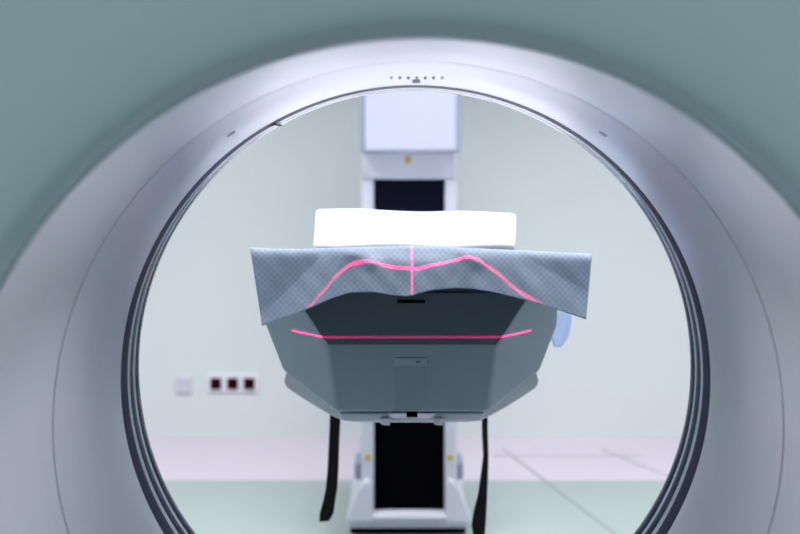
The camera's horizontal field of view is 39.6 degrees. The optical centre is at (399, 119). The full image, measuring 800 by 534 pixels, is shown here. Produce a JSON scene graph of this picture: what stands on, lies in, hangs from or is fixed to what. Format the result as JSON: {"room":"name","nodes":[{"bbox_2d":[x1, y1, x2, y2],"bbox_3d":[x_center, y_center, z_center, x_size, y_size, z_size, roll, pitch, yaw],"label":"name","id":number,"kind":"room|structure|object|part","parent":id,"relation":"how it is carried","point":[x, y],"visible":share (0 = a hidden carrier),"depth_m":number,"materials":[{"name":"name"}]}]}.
{"room":"radiology room","nodes":[
{"label":"radiology room","id":0,"kind":"room"},
{"bbox_2d":[139,95,689,436],"bbox_3d":[0.050,-0.065,4.640,5.700,2.750,0.100,0,0,0],"label":"wall","id":1,"kind":"structure","parent":0,"point":[622,369],"depth_m":4.59,"materials":[{"name":"paint"}]},
{"bbox_2d":[176,375,191,392],"bbox_3d":[-0.891,1.091,4.583,0.064,0.074,0.014,0,0,0],"label":"outlet","id":2,"kind":"object","parent":1,"relation":"attached to","point":[183,382],"visible":1,"depth_m":4.58,"materials":[{"name":"white plastic"}]},
{"bbox_2d":[207,374,258,391],"bbox_3d":[-0.687,1.082,4.580,0.210,0.070,0.020,0,0,0],"label":"outlet","id":3,"kind":"object","parent":1,"relation":"attached to","point":[215,382],"visible":1,"depth_m":4.57,"materials":[{"name":"white plastic"}]},
{"bbox_2d":[210,378,220,388],"bbox_3d":[-0.759,1.086,4.578,0.043,0.044,0.012,0,0,0],"label":"socket","id":4,"kind":"object","parent":3,"relation":"attached to","point":[215,383],"depth_m":4.57,"materials":[{"name":"plastic"}]},
{"bbox_2d":[227,378,237,388],"bbox_3d":[-0.690,1.086,4.578,0.043,0.044,0.012,0,0,0],"label":"socket","id":5,"kind":"object","parent":3,"relation":"attached to","point":[232,383],"depth_m":4.57,"materials":[{"name":"plastic"}]},
{"bbox_2d":[244,378,253,388],"bbox_3d":[-0.621,1.086,4.578,0.043,0.044,0.012,0,0,0],"label":"socket","id":6,"kind":"object","parent":3,"relation":"attached to","point":[248,382],"depth_m":4.57,"materials":[{"name":"plastic"}]},
{"bbox_2d":[148,437,680,533],"bbox_3d":[0.050,1.360,1.095,5.700,0.100,7.190,0,0,0],"label":"floor","id":7,"kind":"structure","parent":0,"point":[208,506],"depth_m":4.03,"materials":[{"name":"white tile"}]},
{"bbox_2d":[0,0,799,533],"bbox_3d":[0.018,0.342,1.290,2.100,1.936,0.941,0,0,0],"label":"gantry","id":8,"kind":"object","parent":7,"relation":"on","point":[116,116],"visible":1,"depth_m":1.01,"materials":[{"name":"plastic"}]},
{"bbox_2d":[346,91,470,532],"bbox_3d":[0.027,0.380,3.655,0.390,1.860,0.590,0,0,0],"label":"lift column","id":9,"kind":"structure","parent":7,"relation":"on","point":[408,476],"depth_m":3.50,"materials":[{"name":"white plastic"}]},
{"bbox_3d":[0.025,1.272,3.725,0.384,0.035,0.450,0,0,0],"label":"plate","id":10,"kind":"part","parent":9,"relation":"part of","materials":[{"name":"white plastic"}]},
{"bbox_3d":[0.032,-0.157,3.467,0.315,0.520,0.055,0,0,0],"label":"panel trim","id":11,"kind":"part","parent":9,"relation":"part of","materials":[{"name":"white plastic"}]},
{"bbox_3d":[0.032,-0.156,3.460,0.286,0.508,0.080,0,0,0],"label":"panel","id":12,"kind":"part","parent":9,"relation":"part of","materials":[{"name":"white plastic"}]},
{"bbox_2d":[266,288,556,424],"bbox_3d":[0.018,0.357,2.533,0.476,0.270,1.675,0,0,0],"label":"table","id":13,"kind":"object","parent":9,"relation":"attached to","point":[438,356],"visible":0.66,"depth_m":1.70,"materials":[{"name":"plastic"}]},
{"bbox_2d":[319,415,339,521],"bbox_3d":[-0.138,0.621,2.204,0.045,0.346,0.016,0,0,-10],"label":"strap","id":14,"kind":"object","parent":13,"relation":"hanging from","point":[327,509],"visible":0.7,"depth_m":2.20,"materials":[{"name":"black fabric"}]},
{"bbox_3d":[0.016,0.370,1.708,0.051,0.012,0.014,0,0,0],"label":"label plate","id":15,"kind":"part","parent":13,"relation":"part of","materials":[{"name":"grey plastic"}]},
{"bbox_2d":[284,373,538,421],"bbox_3d":[0.018,0.449,2.502,0.414,0.085,1.397,0,0,0],"label":"table underside","id":16,"kind":"object","parent":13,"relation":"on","point":[292,384],"depth_m":1.80,"materials":[{"name":"grey plastic"}]},
{"bbox_2d":[313,209,515,249],"bbox_3d":[0.030,0.191,1.930,0.371,0.058,0.276,0,0,0],"label":"cushion","id":17,"kind":"object","parent":13,"relation":"on","point":[334,228],"visible":0.69,"depth_m":1.88,"materials":[{"name":"white fabric"}]},
{"bbox_3d":[0.018,0.304,1.709,0.365,0.080,0.022,0,0,0],"label":"panel","id":18,"kind":"part","parent":13,"relation":"part of","materials":[{"name":"grey plastic"}]},
{"bbox_2d":[250,246,591,325],"bbox_3d":[0.032,0.252,1.728,0.537,0.120,0.189,0,0,0],"label":"cloth","id":19,"kind":"object","parent":13,"relation":"on","point":[289,282],"visible":1,"depth_m":1.68,"materials":[{"name":"grey fabric"}]},
{"bbox_2d":[471,417,487,533],"bbox_3d":[0.158,0.656,2.204,0.034,0.415,0.018,0,0,0],"label":"strap","id":20,"kind":"object","parent":13,"relation":"hanging from","point":[478,524],"visible":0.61,"depth_m":2.20,"materials":[{"name":"black fabric"}]},
{"bbox_2d":[551,310,572,347],"bbox_3d":[0.227,0.337,1.983,0.156,0.126,0.171,0,0,0],"label":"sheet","id":21,"kind":"object","parent":13,"relation":"hanging from","point":[564,320],"visible":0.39,"depth_m":1.93,"materials":[{"name":"blue fabric"}]},
{"bbox_2d":[503,449,615,533],"bbox_3d":[0.605,1.309,3.770,0.006,0.002,1.357,0,0,-17],"label":"trim","id":22,"kind":"structure","parent":7,"relation":"on","point":[604,525],"depth_m":3.87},
{"bbox_2d":[601,449,667,475],"bbox_3d":[1.025,1.309,4.010,0.004,0.002,0.935,0,0,-29],"label":"trim","id":23,"kind":"structure","parent":7,"relation":"on","point":[601,449],"depth_m":4.24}
]}

